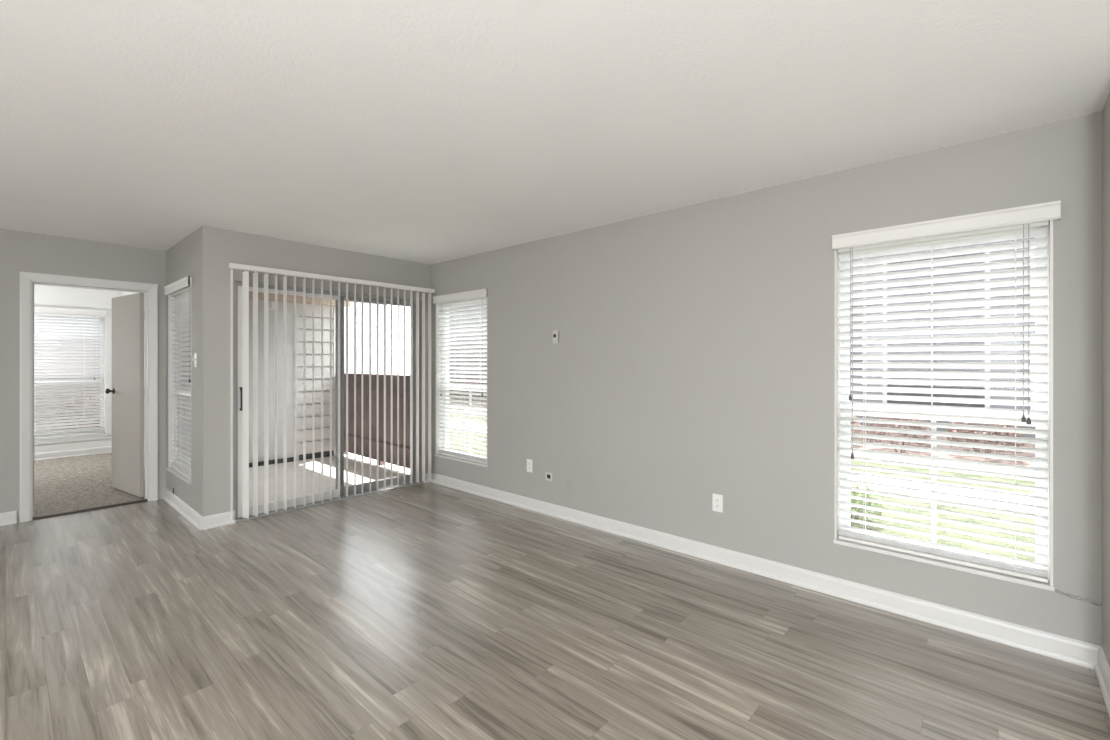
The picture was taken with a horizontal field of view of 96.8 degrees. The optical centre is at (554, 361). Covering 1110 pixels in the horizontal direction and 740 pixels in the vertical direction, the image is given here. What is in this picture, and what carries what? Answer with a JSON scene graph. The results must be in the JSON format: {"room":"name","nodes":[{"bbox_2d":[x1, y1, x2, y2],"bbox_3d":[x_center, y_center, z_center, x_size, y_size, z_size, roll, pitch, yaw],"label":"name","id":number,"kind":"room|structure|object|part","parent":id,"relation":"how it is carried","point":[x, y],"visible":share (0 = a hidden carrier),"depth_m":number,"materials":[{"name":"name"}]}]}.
{"room":"empty living room","nodes":[
{"label":"empty living room","id":0,"kind":"room"},
{"bbox_2d":[34,284,121,452],"bbox_3d":[-7.729,0.124,6.105,0.160,2.440,3.565,0,0,42],"label":"wall","id":1,"kind":"structure","parent":0,"point":[44,295],"depth_m":7.02,"materials":[{"name":"paint"}]},
{"bbox_2d":[34,316,105,440],"bbox_3d":[-7.130,0.177,6.757,0.162,1.796,1.443,0,0,42],"label":"window","id":2,"kind":"structure","parent":1,"relation":"in","point":[104,320],"depth_m":7.24,"materials":[{"name":"white paint"}]},
{"bbox_3d":[-7.162,0.286,6.786,0.055,0.045,1.331,0,0,42],"label":"meeting rail","id":3,"kind":"part","parent":2,"relation":"part of","materials":[{"name":"white plastic"}]},
{"bbox_3d":[-7.130,1.065,6.757,0.162,0.020,1.443,0,0,42],"label":"sill","id":4,"kind":"part","parent":2,"relation":"part of","materials":[{"name":"white paint"}]},
{"bbox_2d":[34,306,106,438],"bbox_3d":[-7.094,0.147,6.715,0.099,1.807,1.461,0,0,42],"label":"window blind","id":5,"kind":"object","parent":2,"relation":"attached to","point":[92,331],"visible":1,"depth_m":6.97,"materials":[{"name":"white plastic"}]},
{"bbox_3d":[-7.107,1.042,6.736,0.050,0.018,1.403,0,0,42],"label":"rail","id":6,"kind":"part","parent":5,"relation":"part of","materials":[{"name":"white plastic"}]},
{"bbox_3d":[-7.107,-0.685,6.736,0.052,0.044,1.407,0,0,42],"label":"head rail","id":7,"kind":"part","parent":5,"relation":"part of","materials":[{"name":"white plastic"}]},
{"bbox_2d":[34,309,110,444],"bbox_3d":[-7.073,0.174,6.706,0.014,1.910,1.555,0,0,42],"label":"trim","id":8,"kind":"structure","parent":1,"relation":"attached to","point":[108,436],"depth_m":7.25,"materials":[{"name":"white paint"}]},
{"bbox_2d":[34,446,111,459],"bbox_3d":[-7.660,1.293,6.044,0.024,0.102,3.565,0,0,42],"label":"baseboard","id":9,"kind":"structure","parent":1,"relation":"attached to","point":[108,449],"depth_m":6.97,"materials":[{"name":"white paint"}]},
{"bbox_2d":[0,229,165,522],"bbox_3d":[-5.567,0.124,3.019,0.120,2.440,5.058,0,0,42],"label":"wall","id":10,"kind":"structure","parent":0,"point":[20,251],"depth_m":4.21,"materials":[{"name":"beige paint"}]},
{"bbox_2d":[0,511,16,525],"bbox_3d":[-5.846,1.293,2.600,0.024,0.102,4.062,0,0,42],"label":"baseboard","id":11,"kind":"structure","parent":10,"relation":"attached to","point":[6,518],"depth_m":4.08,"materials":[{"name":"white paint"}]},
{"bbox_2d":[20,272,157,522],"bbox_3d":[-4.507,0.293,4.763,0.908,2.101,0.912,0,0,42],"label":"door","id":12,"kind":"structure","parent":10,"relation":"in","point":[128,390],"depth_m":4.79,"materials":[{"name":"white paint"}]},
{"bbox_3d":[-4.661,0.304,5.160,0.064,0.064,0.067,0,0,32],"label":"knob","id":13,"kind":"part","parent":12,"relation":"part of","materials":[{"name":"brown metal"}]},
{"bbox_2d":[33,499,147,519],"bbox_3d":[-4.209,1.337,4.495,0.060,0.014,0.796,0,0,42],"label":"trim","id":14,"kind":"structure","parent":10,"relation":"attached to","point":[142,500],"depth_m":4.46,"materials":[{"name":"wood"}]},
{"bbox_2d":[122,291,188,467],"bbox_3d":[-5.191,0.124,6.290,3.690,2.440,0.100,0,0,42],"label":"wall","id":15,"kind":"structure","parent":0,"point":[123,292],"depth_m":5.08,"materials":[{"name":"paint"}]},
{"bbox_2d":[166,229,197,511],"bbox_3d":[-3.396,0.124,4.540,1.320,2.440,0.107,0,0,42],"label":"wall","id":16,"kind":"structure","parent":0,"point":[181,258],"depth_m":4.20,"materials":[{"name":"beige paint"}]},
{"bbox_2d":[167,294,190,484],"bbox_3d":[-3.400,0.177,4.532,0.893,1.736,0.114,0,0,42],"label":"window","id":17,"kind":"structure","parent":16,"relation":"in","point":[170,310],"depth_m":4.80,"materials":[{"name":"white paint"}]},
{"bbox_2d":[164,276,191,479],"bbox_3d":[-3.414,0.147,4.504,0.913,1.747,0.099,0,0,42],"label":"window blind","id":18,"kind":"object","parent":17,"relation":"attached to","point":[180,290],"visible":0.71,"depth_m":4.55,"materials":[{"name":"white plastic"}]},
{"bbox_3d":[-3.405,-0.655,4.527,0.857,0.044,0.052,0,0,42],"label":"head rail","id":19,"kind":"part","parent":18,"relation":"part of","materials":[{"name":"white plastic"}]},
{"bbox_3d":[-3.405,1.012,4.527,0.853,0.018,0.050,0,0,42],"label":"rail","id":20,"kind":"part","parent":18,"relation":"part of","materials":[{"name":"white plastic"}]},
{"bbox_3d":[-3.400,1.035,4.532,0.893,0.020,0.114,0,0,42],"label":"sill","id":21,"kind":"part","parent":17,"relation":"part of","materials":[{"name":"white paint"}]},
{"bbox_3d":[-3.387,0.286,4.547,0.781,0.045,0.055,0,0,42],"label":"meeting rail","id":22,"kind":"part","parent":17,"relation":"part of","materials":[{"name":"white plastic"}]},
{"bbox_3d":[-3.382,0.172,4.553,0.865,1.706,0.050,0,0,42],"label":"frame","id":23,"kind":"part","parent":17,"relation":"part of","materials":[{"name":"white plastic"}]},
{"bbox_2d":[163,488,202,529],"bbox_3d":[-3.334,1.293,4.397,1.363,0.102,0.024,0,0,42],"label":"baseboard","id":24,"kind":"structure","parent":16,"relation":"attached to","point":[185,510],"depth_m":4.31,"materials":[{"name":"white paint"}]},
{"bbox_2d":[193,353,196,366],"bbox_3d":[-2.989,-0.016,4.088,0.072,0.117,0.022,0,0,42],"label":"light switch","id":25,"kind":"object","parent":16,"relation":"attached to","point":[195,354],"visible":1,"depth_m":4.09,"materials":[{"name":"beige plastic"}]},
{"bbox_2d":[189,299,335,466],"bbox_3d":[-3.884,0.134,6.518,0.112,2.460,1.985,0,0,42],"label":"wall","id":26,"kind":"structure","parent":0,"point":[299,306],"depth_m":7.02,"materials":[{"name":"paint"}]},
{"bbox_2d":[269,301,274,309],"bbox_3d":[-3.748,-0.756,6.547,0.075,0.120,0.080,0,0,42],"label":"light","id":27,"kind":"object","parent":26,"relation":"attached to","point":[271,303],"visible":0.77,"depth_m":6.52,"materials":[{"name":"white plastic"}]},
{"bbox_2d":[249,307,298,466],"bbox_3d":[-3.881,0.324,6.465,0.107,2.080,0.980,0,0,42],"label":"door","id":28,"kind":"structure","parent":26,"relation":"in","point":[271,313],"depth_m":6.61,"materials":[{"name":"grey paint"}]},
{"bbox_2d":[299,450,333,459],"bbox_3d":[-3.861,1.327,6.480,0.019,0.075,1.890,0,0,42],"label":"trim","id":29,"kind":"structure","parent":26,"relation":"attached to","point":[326,453],"depth_m":7.01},
{"bbox_2d":[198,226,430,515],"bbox_3d":[-2.170,0.124,4.807,0.150,2.440,2.142,0,0,42],"label":"wall","id":30,"kind":"structure","parent":0,"point":[217,247],"depth_m":4.09,"materials":[{"name":"beige paint"}]},
{"bbox_2d":[203,510,235,529],"bbox_3d":[-2.745,1.293,4.035,0.024,0.102,0.223,0,0,42],"label":"baseboard","id":31,"kind":"structure","parent":30,"relation":"attached to","point":[221,519],"depth_m":4.03,"materials":[{"name":"white paint"}]},
{"bbox_2d":[235,281,420,518],"bbox_3d":[-2.136,0.332,4.859,0.131,2.025,1.810,0,0,42],"label":"door","id":32,"kind":"structure","parent":30,"relation":"in","point":[238,285],"depth_m":4.84,"materials":[{"name":"metal"}]},
{"bbox_3d":[-2.668,0.314,4.193,0.034,0.200,0.016,0,0,42],"label":"handle","id":33,"kind":"part","parent":32,"relation":"part of","materials":[{"name":"black plastic"}]},
{"bbox_3d":[-2.402,0.338,4.537,0.030,1.973,0.912,0,0,42],"label":"sliding panel","id":34,"kind":"part","parent":32,"relation":"part of","materials":[{"name":"clear glass"}]},
{"bbox_3d":[-1.868,0.338,5.199,0.030,1.973,0.882,0,0,42],"label":"fixed panel","id":35,"kind":"part","parent":32,"relation":"part of","materials":[{"name":"glass"}]},
{"bbox_2d":[235,481,422,521],"bbox_3d":[-2.088,1.337,4.816,0.048,0.015,1.814,0,0,42],"label":"trim","id":36,"kind":"structure","parent":30,"relation":"attached to","point":[420,482],"depth_m":4.69,"materials":[{"name":"metal"}]},
{"bbox_2d":[229,263,434,520],"bbox_3d":[-2.017,0.246,4.752,0.153,2.105,1.950,0,0,42],"label":"vertical blind","id":37,"kind":"object","parent":30,"relation":"attached to","point":[245,275],"visible":1,"depth_m":4.47,"materials":[{"name":"beige plastic"}]},
{"bbox_3d":[-1.996,-0.784,4.733,0.052,0.040,1.950,0,0,42],"label":"head rail","id":38,"kind":"part","parent":37,"relation":"part of","materials":[{"name":"white plastic"}]},
{"bbox_2d":[423,473,429,482],"bbox_3d":[-1.428,1.293,5.504,0.024,0.102,0.088,0,0,42],"label":"baseboard","id":39,"kind":"structure","parent":30,"relation":"attached to","point":[427,480],"depth_m":5.50,"materials":[{"name":"white paint"}]},
{"bbox_2d":[0,0,1109,264],"bbox_3d":[-1.331,-1.221,0.657,9.580,0.250,7.520,0,0,42],"label":"ceiling","id":40,"kind":"structure","parent":0,"point":[430,132],"depth_m":2.10,"materials":[{"name":"white paint"}]},
{"bbox_2d":[0,453,1109,739],"bbox_3d":[-2.705,1.400,1.889,12.950,0.128,7.200,0,0,42],"label":"floor","id":41,"kind":"structure","parent":0,"point":[423,611],"depth_m":2.37,"materials":[{"name":"grey wood"}]},
{"bbox_2d":[431,111,1101,645],"bbox_3d":[0.549,0.124,3.914,5.410,2.440,0.160,0,0,42],"label":"wall","id":42,"kind":"structure","parent":0,"point":[693,359],"depth_m":3.19,"materials":[{"name":"beige paint"}]},
{"bbox_2d":[435,300,487,466],"bbox_3d":[-0.954,0.177,5.248,0.888,1.736,0.162,0,0,42],"label":"window","id":43,"kind":"structure","parent":42,"relation":"in","point":[437,305],"depth_m":5.51,"materials":[{"name":"white paint"}]},
{"bbox_2d":[433,288,488,463],"bbox_3d":[-0.985,0.147,5.202,0.908,1.747,0.099,0,0,42],"label":"window blind","id":44,"kind":"object","parent":43,"relation":"attached to","point":[477,296],"visible":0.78,"depth_m":5.22,"materials":[{"name":"white plastic"}]},
{"bbox_3d":[-0.975,-0.655,5.225,0.852,0.044,0.052,0,0,42],"label":"head rail","id":45,"kind":"part","parent":44,"relation":"part of","materials":[{"name":"white plastic"}]},
{"bbox_3d":[-0.975,1.012,5.225,0.848,0.018,0.050,0,0,42],"label":"rail","id":46,"kind":"part","parent":44,"relation":"part of","materials":[{"name":"white plastic"}]},
{"bbox_3d":[-0.954,1.035,5.248,0.888,0.020,0.162,0,0,42],"label":"sill","id":47,"kind":"part","parent":43,"relation":"part of","materials":[{"name":"white paint"}]},
{"bbox_3d":[-0.925,0.286,5.280,0.776,0.045,0.055,0,0,42],"label":"meeting rail","id":48,"kind":"part","parent":43,"relation":"part of","materials":[{"name":"white plastic"}]},
{"bbox_2d":[527,459,532,471],"bbox_3d":[-0.233,0.947,4.502,0.072,0.117,0.009,0,0,42],"label":"wall outlet","id":49,"kind":"object","parent":42,"relation":"attached to","point":[529,461],"visible":1,"depth_m":4.50,"materials":[{"name":"white plastic"}]},
{"bbox_2d":[545,472,551,480],"bbox_3d":[-0.056,1.010,4.344,0.078,0.072,0.009,0,0,42],"label":"cable plate","id":50,"kind":"object","parent":42,"relation":"attached to","point":[548,476],"visible":1,"depth_m":4.34,"materials":[{"name":"beige plastic"}]},
{"bbox_2d":[553,330,558,343],"bbox_3d":[0.007,-0.218,4.286,0.072,0.115,0.010,0,0,42],"label":"wall plate","id":51,"kind":"object","parent":42,"relation":"attached to","point":[555,332],"visible":1,"depth_m":4.29,"materials":[{"name":"beige plastic"}]},
{"bbox_2d":[712,494,722,512],"bbox_3d":[1.092,0.948,3.313,0.072,0.117,0.009,0,0,42],"label":"wall outlet","id":52,"kind":"object","parent":42,"relation":"attached to","point":[717,500],"visible":1,"depth_m":3.31,"materials":[{"name":"white plastic"}]},
{"bbox_2d":[430,472,1101,669],"bbox_3d":[0.488,1.293,3.845,5.090,0.102,0.024,0,0,42],"label":"baseboard","id":53,"kind":"structure","parent":42,"relation":"attached to","point":[1081,653],"depth_m":2.84,"materials":[{"name":"white paint"}]},
{"bbox_2d":[833,220,1054,590],"bbox_3d":[1.993,0.177,2.603,0.898,1.736,0.162,0,0,42],"label":"window","id":54,"kind":"structure","parent":42,"relation":"in","point":[1049,532],"depth_m":2.48,"materials":[{"name":"white paint"}]},
{"bbox_3d":[2.022,0.286,2.636,0.786,0.045,0.055,0,0,42],"label":"meeting rail","id":55,"kind":"part","parent":54,"relation":"part of","materials":[{"name":"white plastic"}]},
{"bbox_3d":[1.993,1.035,2.603,0.898,0.020,0.162,0,0,42],"label":"sill","id":56,"kind":"part","parent":54,"relation":"part of","materials":[{"name":"white paint"}]},
{"bbox_2d":[832,200,1060,582],"bbox_3d":[1.963,0.147,2.558,0.918,1.747,0.099,0,0,42],"label":"window blind","id":57,"kind":"object","parent":54,"relation":"attached to","point":[1034,216],"visible":1,"depth_m":2.53,"materials":[{"name":"white plastic"}]},
{"bbox_3d":[1.679,-0.238,2.803,0.003,0.845,0.003,0,0,42],"label":"pull cord","id":58,"kind":"part","parent":57,"relation":"part of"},
{"bbox_3d":[1.687,-0.073,2.796,0.003,1.175,0.003,0,0,42],"label":"pull cord","id":59,"kind":"part","parent":57,"relation":"part of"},
{"bbox_3d":[1.973,1.012,2.580,0.858,0.018,0.050,0,0,42],"label":"rail","id":60,"kind":"part","parent":57,"relation":"part of","materials":[{"name":"white plastic"}]},
{"bbox_3d":[1.973,-0.655,2.580,0.862,0.044,0.052,0,0,42],"label":"head rail","id":61,"kind":"part","parent":57,"relation":"part of","materials":[{"name":"white plastic"}]},
{"bbox_3d":[2.211,-0.206,2.326,0.003,0.910,0.003,0,0,42],"label":"pull cord","id":62,"kind":"part","parent":57,"relation":"part of","materials":[{"name":"white fabric"}]},
{"bbox_3d":[2.224,-0.201,2.314,0.003,0.920,0.003,0,0,42],"label":"pull cord","id":63,"kind":"part","parent":57,"relation":"part of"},
{"bbox_2d":[1056,589,1100,605],"bbox_3d":[2.336,1.052,2.200,0.138,0.032,0.005,0,0,42],"label":"trim","id":64,"kind":"structure","parent":42,"relation":"attached to","point":[1057,591],"depth_m":2.20,"materials":[{"name":"beige paint"}]},
{"bbox_2d":[1102,93,1109,666],"bbox_3d":[2.249,0.124,1.878,0.160,2.440,0.600,0,0,42],"label":"wall","id":65,"kind":"structure","parent":0,"point":[1106,109],"depth_m":2.06,"materials":[{"name":"beige paint"}]},
{"bbox_2d":[1095,648,1109,716],"bbox_3d":[2.176,1.293,1.935,0.024,0.102,0.587,0,0,42],"label":"baseboard","id":66,"kind":"structure","parent":65,"relation":"attached to","point":[1102,669],"depth_m":2.02,"materials":[{"name":"white paint"}]},
{"label":"outside","id":67,"kind":"structure","parent":0,"visible":0},
{"bbox_2d":[449,414,1034,494],"bbox_3d":[-6.344,1.523,16.138,59.000,0.242,1.050,0,0,42],"label":"lawn","id":68,"kind":"structure","parent":67,"point":[957,474],"depth_m":6.09,"materials":[{"name":"green plant"}]},
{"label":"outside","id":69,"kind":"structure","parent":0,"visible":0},
{"bbox_2d":[39,427,1034,561],"bbox_3d":[-14.091,1.524,7.504,59.000,0.240,20.350,0,0,42],"label":"lawn","id":70,"kind":"structure","parent":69,"point":[886,498],"depth_m":4.29,"materials":[{"name":"green plant"}]},
{"bbox_2d":[34,314,99,430],"bbox_3d":[-13.040,-1.531,11.297,6.300,5.950,14.400,0,0,42],"label":"apartment building","id":71,"kind":"structure","parent":70,"relation":"on","point":[43,314],"depth_m":10.25,"materials":[{"name":"brick"}]},
{"bbox_3d":[-10.373,-1.056,10.113,0.049,1.140,1.740,0,0,42],"label":"window trim","id":72,"kind":"part","parent":71,"relation":"part of","materials":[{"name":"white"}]},
{"bbox_3d":[-10.371,-1.056,10.111,0.008,1.000,1.600,0,0,42],"label":"pane","id":73,"kind":"part","parent":71,"relation":"part of","materials":[{"name":"glass"}]},
{"bbox_2d":[53,387,99,432],"bbox_3d":[-8.180,0.868,9.123,1.479,1.121,1.447,0,0,19],"label":"shrub","id":74,"kind":"object","parent":70,"relation":"on","point":[85,387],"visible":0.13,"depth_m":8.66,"materials":[{"name":"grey plant"}]},
{"bbox_2d":[850,484,885,519],"bbox_3d":[2.652,1.226,4.359,0.455,0.358,0.447,0,0,28],"label":"shrub","id":75,"kind":"object","parent":70,"relation":"on","point":[861,510],"visible":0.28,"depth_m":4.26,"materials":[{"name":"green plant"}]},
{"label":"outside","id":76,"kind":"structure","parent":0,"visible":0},
{"bbox_2d":[449,419,1034,513],"bbox_3d":[-6.996,1.522,15.413,59.000,0.245,0.900,0,0,42],"label":"path","id":77,"kind":"structure","parent":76,"point":[902,484],"depth_m":5.29,"materials":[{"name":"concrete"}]},
{"bbox_3d":[-3.038,-1.196,5.860,2.551,0.200,2.135,0,0,42],"label":"roof","id":78,"kind":"structure","parent":0,"visible":0},
{"bbox_2d":[249,291,350,306],"bbox_3d":[-3.764,-0.956,6.511,0.099,0.279,2.135,0,0,42],"label":"beam","id":79,"kind":"structure","parent":78,"relation":"attached to","point":[271,297],"depth_m":6.72,"materials":[{"name":"beige paint"}]},
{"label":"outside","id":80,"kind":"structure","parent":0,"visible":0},
{"bbox_2d":[249,454,409,505],"bbox_3d":[-3.036,1.404,5.750,2.400,0.080,2.175,0,0,42],"label":"floor","id":81,"kind":"structure","parent":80,"point":[326,460],"depth_m":5.92,"materials":[{"name":"concrete"}]},
{"bbox_2d":[344,373,409,468],"bbox_3d":[-2.328,0.778,6.532,2.370,1.232,0.145,0,0,42],"label":"fence","id":82,"kind":"object","parent":81,"relation":"on","point":[350,375],"visible":0.47,"depth_m":6.53,"materials":[{"name":"brown paint"}]},
{"bbox_3d":[-2.362,0.394,6.502,2.360,0.080,0.034,0,0,42],"label":"cross rail","id":83,"kind":"part","parent":82,"relation":"part of","materials":[{"name":"brown paint"}]},
{"bbox_3d":[-2.362,1.084,6.502,2.360,0.080,0.034,0,0,42],"label":"cross rail","id":84,"kind":"part","parent":82,"relation":"part of","materials":[{"name":"brown paint"}]},
{"bbox_3d":[-2.341,0.177,6.524,2.360,0.031,0.115,0,0,42],"label":"cap rail","id":85,"kind":"part","parent":82,"relation":"part of","materials":[{"name":"brown paint"}]},
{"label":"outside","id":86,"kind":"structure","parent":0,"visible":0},
{"bbox_2d":[449,397,1034,476],"bbox_3d":[-4.758,1.519,17.906,59.000,0.250,3.700,0,0,42],"label":"planting bed","id":87,"kind":"object","parent":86,"point":[1024,454],"depth_m":7.43,"materials":[{"name":"brown soil"}]},
{"bbox_2d":[451,377,486,400],"bbox_3d":[-2.977,0.937,17.018,1.258,0.975,1.286,0,0,33],"label":"shrub","id":88,"kind":"object","parent":87,"relation":"on","point":[460,377],"visible":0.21,"depth_m":16.84,"materials":[{"name":"brown plant"}]},
{"bbox_2d":[850,415,866,439],"bbox_3d":[4.770,1.059,8.491,0.922,0.715,0.943,0,0,-1],"label":"shrub","id":89,"kind":"object","parent":87,"relation":"on","point":[854,423],"visible":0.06,"depth_m":8.18,"materials":[{"name":"brown plant"}]},
{"bbox_2d":[866,417,930,452],"bbox_3d":[5.330,1.067,7.601,0.922,0.699,0.902,0,0,16],"label":"shrub","id":90,"kind":"object","parent":87,"relation":"on","point":[887,418],"visible":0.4,"depth_m":7.48,"materials":[{"name":"brown plant"}]},
{"bbox_2d":[943,412,1025,457],"bbox_3d":[6.286,1.059,7.216,0.943,0.715,0.922,0,0,12],"label":"shrub","id":91,"kind":"object","parent":87,"relation":"on","point":[965,423],"visible":0.3,"depth_m":7.07,"materials":[{"name":"brown plant"}]},
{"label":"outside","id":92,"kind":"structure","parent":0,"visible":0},
{"bbox_2d":[348,453,409,471],"bbox_3d":[-2.166,1.516,6.982,2.650,0.255,0.700,0,0,42],"label":"path","id":93,"kind":"structure","parent":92,"point":[349,454],"depth_m":6.88,"materials":[{"name":"concrete"}]},
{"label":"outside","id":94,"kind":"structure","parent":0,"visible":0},
{"bbox_3d":[-9.217,1.524,0.209,46.000,0.240,36.000,0,0,42],"label":"yard","id":95,"kind":"structure","parent":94,"visible":0},
{"bbox_2d":[344,301,387,373],"bbox_3d":[-12.636,-1.731,29.341,6.800,6.350,3.200,0,0,42],"label":"apartment building","id":96,"kind":"structure","parent":95,"relation":"on","point":[358,304],"depth_m":27.22,"materials":[{"name":"white"}]},
{"bbox_3d":[-10.384,-2.656,27.320,0.049,1.340,1.240,0,0,42],"label":"window trim","id":97,"kind":"part","parent":96,"relation":"part of","materials":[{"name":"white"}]},
{"bbox_3d":[-10.384,-0.256,27.320,0.049,1.340,1.240,0,0,42],"label":"window trim","id":98,"kind":"part","parent":96,"relation":"part of","materials":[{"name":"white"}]},
{"bbox_3d":[-10.382,-2.656,27.319,0.008,1.200,1.100,0,0,42],"label":"pane","id":99,"kind":"part","parent":96,"relation":"part of","materials":[{"name":"glass"}]},
{"bbox_3d":[-10.382,-0.256,27.319,0.008,1.200,1.100,0,0,42],"label":"pane","id":100,"kind":"part","parent":96,"relation":"part of","materials":[{"name":"glass"}]},
{"bbox_2d":[449,237,1034,437],"bbox_3d":[7.788,-1.531,13.098,30.700,5.950,6.900,0,0,42],"label":"apartment building","id":101,"kind":"structure","parent":95,"relation":"on","point":[1033,266],"depth_m":9.46,"materials":[{"name":"grey"}]},
{"bbox_3d":[-3.393,-1.406,19.129,1.500,1.200,0.008,0,0,42],"label":"pane","id":102,"kind":"part","parent":101,"relation":"part of","materials":[{"name":"glass"}]},
{"bbox_3d":[-3.391,0.294,19.131,1.640,1.540,0.049,0,0,42],"label":"window trim","id":103,"kind":"part","parent":101,"relation":"part of","materials":[{"name":"white"}]},
{"bbox_3d":[-3.393,0.294,19.129,1.500,1.400,0.008,0,0,42],"label":"pane","id":104,"kind":"part","parent":101,"relation":"part of","materials":[{"name":"glass"}]},
{"bbox_3d":[7.311,-1.406,9.525,1.500,1.200,0.008,0,0,42],"label":"pane","id":105,"kind":"part","parent":101,"relation":"part of","materials":[{"name":"glass"}]},
{"bbox_3d":[7.311,0.294,9.525,1.500,1.400,0.008,0,0,42],"label":"pane","id":106,"kind":"part","parent":101,"relation":"part of","materials":[{"name":"glass"}]},
{"bbox_3d":[7.312,-1.406,9.527,1.640,1.340,0.049,0,0,42],"label":"window trim","id":107,"kind":"part","parent":101,"relation":"part of","materials":[{"name":"white"}]},
{"bbox_3d":[7.312,0.294,9.527,1.640,1.540,0.049,0,0,42],"label":"window trim","id":108,"kind":"part","parent":101,"relation":"part of","materials":[{"name":"white"}]},
{"bbox_3d":[8.927,-1.406,8.078,1.640,1.340,0.049,0,0,42],"label":"window trim","id":109,"kind":"part","parent":101,"relation":"part of","materials":[{"name":"white"}]},
{"bbox_3d":[8.927,0.294,8.078,1.640,1.540,0.049,0,0,42],"label":"window trim","id":110,"kind":"part","parent":101,"relation":"part of","materials":[{"name":"white"}]}
]}

